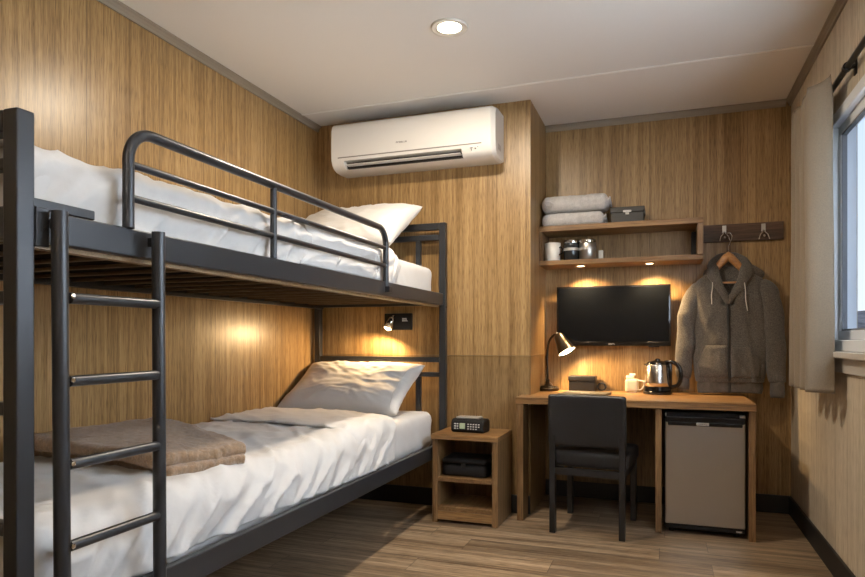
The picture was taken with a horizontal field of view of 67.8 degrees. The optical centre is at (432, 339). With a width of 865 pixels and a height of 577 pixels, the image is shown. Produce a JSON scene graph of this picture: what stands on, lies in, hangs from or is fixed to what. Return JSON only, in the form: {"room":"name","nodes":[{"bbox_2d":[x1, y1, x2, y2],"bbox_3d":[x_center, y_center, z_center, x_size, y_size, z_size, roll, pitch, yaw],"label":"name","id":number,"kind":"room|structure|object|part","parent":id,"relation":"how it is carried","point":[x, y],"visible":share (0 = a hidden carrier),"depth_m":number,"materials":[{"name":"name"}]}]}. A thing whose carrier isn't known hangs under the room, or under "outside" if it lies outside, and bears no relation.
{"room":"dormitory","nodes":[
{"label":"dormitory","id":0,"kind":"room"},
{"bbox_2d":[0,0,317,461],"bbox_3d":[-1.763,-0.210,2.125,0.100,2.620,6.600,0,0,20],"label":"wall","id":1,"kind":"structure","parent":0,"point":[91,78],"depth_m":3.07,"materials":[{"name":"brown wood"}]},
{"bbox_2d":[97,0,320,131],"bbox_3d":[-1.797,-1.500,1.839,0.030,0.040,5.840,0,0,20],"label":"trim","id":2,"kind":"structure","parent":1,"relation":"attached to","point":[117,6],"depth_m":3.41,"materials":[{"name":"grey metal"}]},
{"bbox_2d":[318,100,545,513],"bbox_3d":[0.012,-0.210,4.642,1.530,2.620,0.660,0,0,20],"label":"wall","id":3,"kind":"structure","parent":0,"point":[493,215],"depth_m":4.22,"materials":[{"name":"brown wood"}]},
{"bbox_2d":[384,313,411,330],"bbox_3d":[-0.246,-0.121,4.324,0.200,0.117,0.111,0,0,20],"label":"reading lamp","id":4,"kind":"object","parent":3,"relation":"attached to","point":[394,321],"visible":1,"depth_m":4.34,"materials":[{"name":"black plastic"}]},
{"bbox_2d":[331,106,503,177],"bbox_3d":[-0.114,-1.284,4.207,1.128,0.319,0.241,0,0,20],"label":"air conditioner","id":5,"kind":"object","parent":3,"relation":"attached to","point":[470,137],"visible":1,"depth_m":4.11,"materials":[{"name":"white plastic"}]},
{"bbox_3d":[-0.147,-1.327,4.135,1.089,0.234,0.082,0,0,20],"label":"panel","id":6,"kind":"part","parent":5,"relation":"part of","materials":[{"name":"white plastic"}]},
{"bbox_2d":[358,484,529,513],"bbox_3d":[-0.103,1.042,4.324,1.530,0.115,0.015,0,0,20],"label":"baseboard","id":7,"kind":"structure","parent":3,"relation":"attached to","point":[386,492],"depth_m":4.34,"materials":[{"name":"black"}]},
{"bbox_2d":[119,0,835,125],"bbox_3d":[-0.268,-1.570,1.585,3.280,0.100,6.600,0,0,20],"label":"ceiling","id":8,"kind":"structure","parent":0,"point":[311,56],"depth_m":3.38,"materials":[{"name":"white paint"}]},
{"bbox_2d":[431,18,467,37],"bbox_3d":[0.082,-1.515,3.128,0.182,0.010,0.182,0,0,20],"label":"recessed light","id":9,"kind":"object","parent":8,"relation":"in","point":[445,27],"visible":1,"depth_m":3.12,"materials":[{"name":"white metal"}]},
{"bbox_2d":[438,22,460,32],"bbox_3d":[0.082,-1.517,3.128,0.115,0.003,0.115,0,0,20],"label":"diffuser","id":10,"kind":"object","parent":9,"relation":"attached to","point":[443,27],"depth_m":3.12,"materials":[{"name":"white plastic"}]},
{"bbox_2d":[302,44,813,114],"bbox_3d":[0.542,-1.518,3.828,3.020,0.004,0.020,0,0,20],"label":"trim","id":11,"kind":"structure","parent":8,"relation":"attached to","point":[810,45],"depth_m":3.72,"materials":[{"name":"white"}]},
{"bbox_2d":[205,495,832,576],"bbox_3d":[-0.268,1.150,1.585,3.280,0.100,6.600,0,0,20],"label":"floor","id":12,"kind":"structure","parent":0,"point":[360,537],"depth_m":3.38,"materials":[{"name":"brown wood"}]},
{"bbox_2d":[0,107,446,576],"bbox_3d":[-0.833,0.169,2.960,1.023,1.862,2.968,0,0,20],"label":"bunk bed","id":13,"kind":"object","parent":12,"relation":"on","point":[57,245],"visible":0.79,"depth_m":1.75,"materials":[{"name":"grey metal"}]},
{"bbox_3d":[-1.356,-0.263,1.597,0.877,0.075,0.030,0,0,20],"label":"rail","id":14,"kind":"part","parent":13,"relation":"part of","materials":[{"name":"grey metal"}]},
{"bbox_3d":[-0.924,0.294,1.438,0.044,1.612,0.044,0,0,20],"label":"post","id":15,"kind":"part","parent":13,"relation":"part of","materials":[{"name":"grey metal"}]},
{"bbox_3d":[-0.853,0.403,1.482,0.036,1.395,0.048,0,0,20],"label":"ladder rail","id":16,"kind":"part","parent":13,"relation":"part of","materials":[{"name":"grey metal"}]},
{"bbox_3d":[-0.749,0.403,1.768,0.035,1.395,0.043,0,0,20],"label":"ladder rail","id":17,"kind":"part","parent":13,"relation":"part of","materials":[{"name":"grey metal"}]},
{"bbox_3d":[-1.289,-0.263,3.124,0.030,0.075,2.880,0,0,20],"label":"rail","id":18,"kind":"part","parent":13,"relation":"part of","materials":[{"name":"grey metal"}]},
{"bbox_3d":[-0.860,-0.248,2.970,0.865,0.004,2.870,0,0,20],"label":"board","id":19,"kind":"part","parent":13,"relation":"part of","materials":[{"name":"brown wood"}]},
{"bbox_2d":[0,411,431,576],"bbox_3d":[-0.869,0.576,2.977,0.834,0.238,2.856,0,0,20],"label":"mattress","id":20,"kind":"object","parent":13,"relation":"on","point":[413,432],"visible":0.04,"depth_m":3.73,"materials":[{"name":"white fabric"}]},
{"bbox_2d":[0,407,396,576],"bbox_3d":[-0.949,0.526,2.681,0.905,0.269,2.254,0,0,20],"label":"duvet","id":21,"kind":"object","parent":20,"relation":"on","point":[293,455],"visible":0.82,"depth_m":2.18,"materials":[{"name":"white fabric"}]},
{"bbox_2d":[34,417,245,475],"bbox_3d":[-1.047,0.396,2.521,0.849,0.108,0.790,0,0,20],"label":"blanket","id":22,"kind":"object","parent":21,"relation":"on","point":[190,448],"visible":0.68,"depth_m":2.28,"materials":[{"name":"brown fabric"}]},
{"bbox_2d":[278,361,424,415],"bbox_3d":[-0.524,0.303,4.144,0.860,0.330,0.422,0,0,23],"label":"pillow","id":23,"kind":"object","parent":20,"relation":"on","point":[381,388],"visible":0.94,"depth_m":4.03,"materials":[{"name":"white fabric"}]},
{"bbox_2d":[0,148,431,290],"bbox_3d":[-0.869,-0.362,2.977,0.834,0.219,2.857,0,0,20],"label":"mattress","id":24,"kind":"object","parent":13,"relation":"on","point":[410,274],"visible":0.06,"depth_m":3.70,"materials":[{"name":"white fabric"}]},
{"bbox_2d":[0,139,400,283],"bbox_3d":[-0.951,-0.419,2.699,0.894,0.240,2.287,0,0,20],"label":"duvet","id":25,"kind":"object","parent":24,"relation":"on","point":[98,189],"visible":0.7,"depth_m":2.04,"materials":[{"name":"white fabric"}]},
{"bbox_2d":[306,203,421,245],"bbox_3d":[-0.538,-0.709,4.106,0.840,0.351,0.455,0,0,24],"label":"pillow","id":26,"kind":"object","parent":24,"relation":"on","point":[395,217],"visible":0.48,"depth_m":3.97,"materials":[{"name":"white fabric"}]},
{"bbox_3d":[-0.432,-0.263,2.815,0.030,0.075,2.880,0,0,20],"label":"rail","id":27,"kind":"part","parent":13,"relation":"part of","materials":[{"name":"grey metal"}]},
{"bbox_3d":[-0.527,-0.422,2.519,0.031,0.323,1.720,0,0,20],"label":"guard rail","id":28,"kind":"part","parent":13,"relation":"part of","materials":[{"name":"grey metal"}]},
{"bbox_3d":[-0.432,0.698,2.815,0.030,0.080,2.880,0,0,20],"label":"rail","id":29,"kind":"part","parent":13,"relation":"part of","materials":[{"name":"grey metal"}]},
{"bbox_3d":[-0.797,0.169,4.501,0.044,1.862,0.044,0,0,20],"label":"post","id":30,"kind":"part","parent":13,"relation":"part of","materials":[{"name":"grey metal"}]},
{"bbox_3d":[-0.365,-0.263,4.342,0.877,0.075,0.030,0,0,20],"label":"rail","id":31,"kind":"part","parent":13,"relation":"part of","materials":[{"name":"grey metal"}]},
{"bbox_3d":[0.069,0.169,4.188,0.044,1.862,0.044,0,0,20],"label":"post","id":32,"kind":"part","parent":13,"relation":"part of","materials":[{"name":"grey metal"}]},
{"bbox_2d":[431,426,511,527],"bbox_3d":[0.247,0.834,3.992,0.416,0.532,0.367,0,0,20],"label":"nightstand","id":33,"kind":"object","parent":12,"relation":"on","point":[487,500],"visible":0.91,"depth_m":3.90,"materials":[{"name":"brown wood"}]},
{"bbox_3d":[0.075,0.849,4.059,0.034,0.501,0.357,0,0,20],"label":"panel","id":34,"kind":"part","parent":33,"relation":"part of","materials":[{"name":"brown wood"}]},
{"bbox_2d":[438,493,491,514],"bbox_3d":[0.249,1.015,3.993,0.337,0.026,0.338,0,0,20],"label":"shelf","id":35,"kind":"object","parent":33,"relation":"attached to","point":[453,503],"depth_m":3.92,"materials":[{"name":"brown wood"}]},
{"bbox_2d":[438,473,491,484],"bbox_3d":[0.249,0.839,3.993,0.337,0.026,0.338,0,0,20],"label":"shelf","id":36,"kind":"object","parent":33,"relation":"attached to","point":[441,477],"depth_m":3.85,"materials":[{"name":"brown wood"}]},
{"bbox_2d":[443,452,491,477],"bbox_3d":[0.226,0.770,3.975,0.281,0.112,0.234,0,0,20],"label":"case","id":37,"kind":"object","parent":33,"relation":"on","point":[457,463],"visible":0.94,"depth_m":3.89,"materials":[{"name":"black plastic"}]},
{"bbox_3d":[0.227,0.732,3.979,0.281,0.035,0.226,0,0,20],"label":"case lid","id":38,"kind":"part","parent":37,"relation":"part of","materials":[{"name":"black plastic"}]},
{"bbox_2d":[451,415,489,432],"bbox_3d":[0.235,0.520,3.994,0.210,0.093,0.136,0,0,24],"label":"clock radio","id":39,"kind":"object","parent":33,"relation":"on","point":[462,423],"visible":1,"depth_m":3.94,"materials":[{"name":"black plastic"}]},
{"bbox_3d":[0.230,0.480,3.999,0.152,0.011,0.078,0,0,24],"label":"panel","id":40,"kind":"part","parent":39,"relation":"part of","materials":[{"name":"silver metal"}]},
{"bbox_3d":[0.308,0.840,4.158,0.338,0.481,0.012,0,0,20],"label":"panel","id":41,"kind":"part","parent":33,"relation":"part of","materials":[{"name":"brown wood"}]},
{"bbox_3d":[0.425,0.849,3.933,0.034,0.501,0.357,0,0,20],"label":"panel","id":42,"kind":"part","parent":33,"relation":"part of","materials":[{"name":"brown wood"}]},
{"bbox_2d":[548,394,637,541],"bbox_3d":[0.957,0.704,3.808,0.446,0.792,0.507,0,0,25],"label":"desk chair","id":43,"kind":"object","parent":12,"relation":"on","point":[589,431],"visible":1,"depth_m":3.62,"materials":[{"name":"black leather"}]},
{"bbox_3d":[0.690,0.820,3.689,0.034,0.560,0.036,0,0,25],"label":"leg","id":44,"kind":"part","parent":43,"relation":"part of","materials":[{"name":"black wood"}]},
{"bbox_3d":[0.876,0.913,4.093,0.034,0.374,0.036,0,0,25],"label":"leg","id":45,"kind":"part","parent":43,"relation":"part of","materials":[{"name":"black wood"}]},
{"bbox_3d":[0.867,0.456,3.613,0.433,0.296,0.075,0,0,25],"label":"backrest","id":46,"kind":"part","parent":43,"relation":"part of","materials":[{"name":"black leather"}]},
{"bbox_3d":[0.958,0.746,3.810,0.408,0.039,0.469,0,0,25],"label":"seat frame","id":47,"kind":"part","parent":43,"relation":"part of","materials":[{"name":"black wood"}]},
{"bbox_3d":[0.969,0.675,3.833,0.444,0.101,0.450,0,0,25],"label":"seat","id":48,"kind":"part","parent":43,"relation":"part of","materials":[{"name":"black leather"}]},
{"bbox_3d":[1.040,0.820,3.527,0.034,0.560,0.036,0,0,25],"label":"leg","id":49,"kind":"part","parent":43,"relation":"part of","materials":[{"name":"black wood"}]},
{"bbox_3d":[1.227,0.913,3.931,0.034,0.374,0.036,0,0,25],"label":"leg","id":50,"kind":"part","parent":43,"relation":"part of","materials":[{"name":"black wood"}]},
{"bbox_2d":[515,389,756,541],"bbox_3d":[1.253,0.724,4.047,1.324,0.752,0.734,0,0,20],"label":"desk","id":51,"kind":"object","parent":12,"relation":"on","point":[643,411],"visible":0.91,"depth_m":3.92,"materials":[{"name":"brown wood"}]},
{"bbox_3d":[0.561,0.744,4.003,0.038,0.712,0.165,0,0,20],"label":"panel","id":52,"kind":"part","parent":51,"relation":"part of","materials":[{"name":"brown wood"}]},
{"bbox_2d":[540,332,575,390],"bbox_3d":[0.839,0.148,4.393,0.200,0.400,0.274,0,0,-28],"label":"desk lamp","id":53,"kind":"object","parent":51,"relation":"on","point":[564,346],"visible":0.97,"depth_m":4.36,"materials":[{"name":"brown metal"}]},
{"bbox_3d":[0.892,0.034,4.344,0.149,0.169,0.129,0,0,20],"label":"lamp shade","id":54,"kind":"part","parent":53,"relation":"part of","materials":[{"name":"brown metal"}]},
{"bbox_3d":[0.904,0.073,4.342,0.102,0.065,0.112,0,0,20],"label":"bulb","id":55,"kind":"part","parent":53,"relation":"part of","materials":[{"name":"white glass"}]},
{"bbox_2d":[568,375,596,390],"bbox_3d":[1.029,0.296,4.410,0.179,0.102,0.139,0,0,20],"label":"storage box","id":56,"kind":"object","parent":51,"relation":"on","point":[576,382],"visible":0.94,"depth_m":4.35,"materials":[{"name":"black plastic"}]},
{"bbox_3d":[1.029,0.261,4.410,0.179,0.030,0.139,0,0,20],"label":"box lid","id":57,"kind":"part","parent":56,"relation":"part of","materials":[{"name":"black plastic"}]},
{"bbox_2d":[558,391,611,395],"bbox_3d":[0.962,0.340,4.073,0.285,0.014,0.287,0,0,26],"label":"folder","id":58,"kind":"object","parent":51,"relation":"on","point":[565,392],"visible":0.82,"depth_m":4.07,"materials":[{"name":"brown"}]},
{"bbox_3d":[1.152,0.687,4.447,0.743,0.596,0.019,0,0,20],"label":"panel","id":59,"kind":"part","parent":51,"relation":"part of","materials":[{"name":"brown wood"}]},
{"bbox_2d":[597,382,606,390],"bbox_3d":[1.153,0.318,4.384,0.066,0.060,0.028,0,0,20],"label":"cable","id":60,"kind":"object","parent":51,"relation":"on","point":[604,384],"visible":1,"depth_m":4.38,"materials":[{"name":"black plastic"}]},
{"bbox_2d":[624,373,643,391],"bbox_3d":[1.351,0.286,4.296,0.134,0.124,0.086,0,0,20],"label":"mug","id":61,"kind":"object","parent":51,"relation":"on","point":[631,384],"visible":0.97,"depth_m":4.27,"materials":[{"name":"beige ceramic"}]},
{"bbox_2d":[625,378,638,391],"bbox_3d":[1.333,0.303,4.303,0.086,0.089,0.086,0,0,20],"label":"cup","id":62,"kind":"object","parent":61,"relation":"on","point":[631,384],"depth_m":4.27,"materials":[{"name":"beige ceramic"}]},
{"bbox_3d":[1.407,0.744,3.999,0.034,0.712,0.689,0,0,20],"label":"divider panel","id":63,"kind":"part","parent":51,"relation":"part of","materials":[{"name":"brown wood"}]},
{"bbox_2d":[643,358,682,394],"bbox_3d":[1.481,0.234,4.143,0.242,0.228,0.179,0,0,20],"label":"kettle","id":64,"kind":"object","parent":51,"relation":"on","point":[658,373],"visible":1,"depth_m":4.09,"materials":[{"name":"silver metal"}]},
{"bbox_3d":[1.452,0.137,4.154,0.136,0.036,0.136,0,0,20],"label":"lid","id":65,"kind":"part","parent":64,"relation":"part of","materials":[{"name":"black plastic"}]},
{"bbox_3d":[1.534,0.219,4.095,0.113,0.186,0.028,0,0,35],"label":"handle","id":66,"kind":"part","parent":64,"relation":"part of","materials":[{"name":"black plastic"}]},
{"bbox_3d":[1.858,0.744,3.831,0.034,0.712,0.699,0,0,20],"label":"panel","id":67,"kind":"part","parent":51,"relation":"part of","materials":[{"name":"brown wood"}]},
{"bbox_2d":[664,409,745,536],"bbox_3d":[1.605,0.755,3.833,0.424,0.690,0.539,0,0,20],"label":"mini fridge","id":68,"kind":"object","parent":12,"relation":"on","point":[705,450],"visible":0.98,"depth_m":3.60,"materials":[{"name":"grey plastic"}]},
{"bbox_3d":[1.525,0.457,3.611,0.412,0.051,0.058,0,0,20],"label":"handle","id":69,"kind":"part","parent":68,"relation":"part of","materials":[{"name":"black plastic"}]},
{"bbox_2d":[546,102,790,495],"bbox_3d":[1.555,-0.210,4.382,1.550,2.620,0.100,0,0,20],"label":"wall","id":70,"kind":"structure","parent":0,"point":[733,167],"depth_m":4.30,"materials":[{"name":"brown wood"}]},
{"bbox_2d":[557,284,670,346],"bbox_3d":[1.228,-0.160,4.391,0.744,0.414,0.103,0,0,20],"label":"television","id":71,"kind":"object","parent":70,"relation":"attached to","point":[620,315],"visible":0.92,"depth_m":4.34,"materials":[{"name":"black plastic"}]},
{"bbox_2d":[539,217,702,269],"bbox_3d":[1.243,-0.630,4.290,1.023,0.265,0.284,0,0,20],"label":"wall shelf","id":72,"kind":"object","parent":70,"relation":"attached to","point":[694,223],"visible":0.99,"depth_m":4.22,"materials":[{"name":"brown wood"}]},
{"bbox_3d":[0.774,-0.630,4.464,0.022,0.191,0.273,0,0,20],"label":"panel","id":73,"kind":"part","parent":72,"relation":"part of","materials":[{"name":"brown wood"}]},
{"bbox_2d":[545,242,562,260],"bbox_3d":[0.837,-0.599,4.418,0.131,0.128,0.107,0,0,20],"label":"mug","id":74,"kind":"object","parent":72,"relation":"on","point":[552,249],"visible":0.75,"depth_m":4.38,"materials":[{"name":"beige ceramic"}]},
{"bbox_2d":[563,239,578,259],"bbox_3d":[0.950,-0.608,4.399,0.110,0.145,0.110,0,0,20],"label":"canister","id":75,"kind":"object","parent":72,"relation":"on","point":[571,247],"visible":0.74,"depth_m":4.35,"materials":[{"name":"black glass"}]},
{"bbox_3d":[0.950,-0.669,4.399,0.110,0.022,0.110,0,0,20],"label":"lid","id":76,"kind":"part","parent":75,"relation":"part of","materials":[{"name":"silver metal"}]},
{"bbox_2d":[542,211,607,225],"bbox_3d":[0.970,-0.810,4.390,0.430,0.098,0.207,0,0,20],"label":"folded towel","id":77,"kind":"object","parent":72,"relation":"on","point":[591,217],"visible":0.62,"depth_m":4.30,"materials":[{"name":"white fabric"}]},
{"bbox_2d":[542,193,611,214],"bbox_3d":[0.977,-0.919,4.381,0.464,0.117,0.228,0,0,20],"label":"folded towel","id":78,"kind":"object","parent":77,"relation":"on","point":[601,202],"visible":0.91,"depth_m":4.30,"materials":[{"name":"white fabric"}]},
{"bbox_2d":[579,239,595,258],"bbox_3d":[1.047,-0.605,4.343,0.114,0.141,0.114,0,0,20],"label":"canister","id":79,"kind":"object","parent":72,"relation":"on","point":[587,247],"visible":0.84,"depth_m":4.29,"materials":[{"name":"silver metal"}]},
{"bbox_3d":[1.047,-0.665,4.343,0.114,0.022,0.114,0,0,20],"label":"lid","id":80,"kind":"part","parent":79,"relation":"part of","materials":[{"name":"silver metal"}]},
{"bbox_2d":[599,250,602,257],"bbox_3d":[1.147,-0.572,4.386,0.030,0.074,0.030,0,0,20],"label":"card","id":81,"kind":"object","parent":72,"relation":"on","point":[600,251],"visible":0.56,"depth_m":4.37,"materials":[{"name":"white paper"}]},
{"bbox_2d":[610,206,644,221],"bbox_3d":[1.298,-0.816,4.280,0.216,0.108,0.189,0,0,20],"label":"storage box","id":82,"kind":"object","parent":72,"relation":"on","point":[631,213],"visible":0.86,"depth_m":4.20,"materials":[{"name":"grey"}]},
{"bbox_3d":[1.300,-0.852,4.283,0.216,0.036,0.182,0,0,20],"label":"box lid","id":83,"kind":"part","parent":82,"relation":"part of","materials":[{"name":"grey"}]},
{"bbox_3d":[1.710,-0.630,4.126,0.034,0.191,0.273,0,0,20],"label":"panel","id":84,"kind":"part","parent":72,"relation":"part of","materials":[{"name":"brown wood"}]},
{"bbox_2d":[545,99,786,132],"bbox_3d":[1.519,-1.500,4.326,1.520,0.040,0.030,0,0,20],"label":"trim","id":85,"kind":"structure","parent":70,"relation":"attached to","point":[780,102],"depth_m":4.30,"materials":[{"name":"wood"}]},
{"bbox_2d":[546,479,788,513],"bbox_3d":[1.536,1.042,4.328,1.550,0.115,0.015,0,0,20],"label":"baseboard","id":86,"kind":"structure","parent":70,"relation":"attached to","point":[769,503],"depth_m":4.39,"materials":[{"name":"black"}]},
{"bbox_2d":[703,221,783,242],"bbox_3d":[1.988,-0.694,4.135,0.480,0.117,0.068,0,0,20],"label":"coat rack","id":87,"kind":"object","parent":70,"relation":"attached to","point":[758,231],"visible":0.94,"depth_m":4.14,"materials":[{"name":"brown wood"}]},
{"bbox_2d":[716,233,740,283],"bbox_3d":[1.876,-0.522,4.090,0.279,0.334,0.091,0,0,20],"label":"clothes hanger","id":88,"kind":"object","parent":87,"relation":"hanging from","point":[728,256],"visible":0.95,"depth_m":4.05,"materials":[{"name":"brown wood"}]},
{"bbox_2d":[675,252,786,397],"bbox_3d":[1.876,-0.104,4.075,0.640,0.918,0.163,0,0,17],"label":"hoodie","id":89,"kind":"object","parent":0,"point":[733,334],"visible":0.98,"depth_m":4.01,"materials":[{"name":"grey fabric"}]},
{"bbox_2d":[702,252,763,303],"bbox_3d":[1.901,-0.391,4.071,0.358,0.344,0.154,0,0,20],"label":"hood","id":90,"kind":"object","parent":89,"relation":"attached to","point":[748,288],"depth_m":4.03,"materials":[{"name":"grey fabric"}]},
{"bbox_2d":[791,0,864,576],"bbox_3d":[1.228,-0.210,1.045,0.100,2.620,6.600,0,0,20],"label":"wall","id":91,"kind":"structure","parent":0,"point":[828,429],"depth_m":2.98,"materials":[{"name":"brown wood"}]},
{"bbox_2d":[786,0,847,105],"bbox_3d":[1.167,-1.500,1.067,0.030,0.040,6.400,0,0,20],"label":"trim","id":92,"kind":"structure","parent":91,"relation":"attached to","point":[839,5],"depth_m":3.28,"materials":[{"name":"grey metal"}]},
{"bbox_2d":[789,496,855,576],"bbox_3d":[1.171,1.042,1.058,0.015,0.115,6.385,0,0,20],"label":"baseboard","id":93,"kind":"structure","parent":91,"relation":"attached to","point":[828,555],"depth_m":3.26,"materials":[{"name":"black"}]},
{"bbox_2d":[832,35,864,92],"bbox_3d":[1.465,-1.140,1.930,0.053,0.070,3.226,0,0,20],"label":"curtain rod","id":94,"kind":"object","parent":91,"relation":"attached to","point":[851,63],"visible":0.65,"depth_m":2.67,"materials":[{"name":"black plastic"}]},
{"bbox_2d":[789,74,834,393],"bbox_3d":[1.805,-0.469,3.086,0.104,1.408,0.529,0,0,20],"label":"curtain","id":95,"kind":"object","parent":94,"relation":"hanging from","point":[812,291],"visible":1,"depth_m":2.88,"materials":[{"name":"beige fabric"}]},
{"bbox_2d":[833,74,864,376],"bbox_3d":[1.468,-0.448,1.814,0.140,1.185,2.670,0,0,20],"label":"window","id":96,"kind":"structure","parent":91,"relation":"in","point":[849,119],"depth_m":2.83,"materials":[{"name":"grey metal"}]},
{"bbox_3d":[1.438,0.098,1.825,0.075,0.094,2.670,0,0,20],"label":"sill","id":97,"kind":"part","parent":96,"relation":"part of","materials":[{"name":"grey"}]},
{"bbox_3d":[1.496,-0.495,1.810,0.061,0.990,2.520,0,0,20],"label":"sash","id":98,"kind":"part","parent":96,"relation":"part of","materials":[{"name":"grey metal"}]},
{"bbox_3d":[1.687,-0.495,2.394,0.004,0.906,1.206,0,0,20],"label":"glass","id":99,"kind":"part","parent":96,"relation":"part of","materials":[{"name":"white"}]}
]}

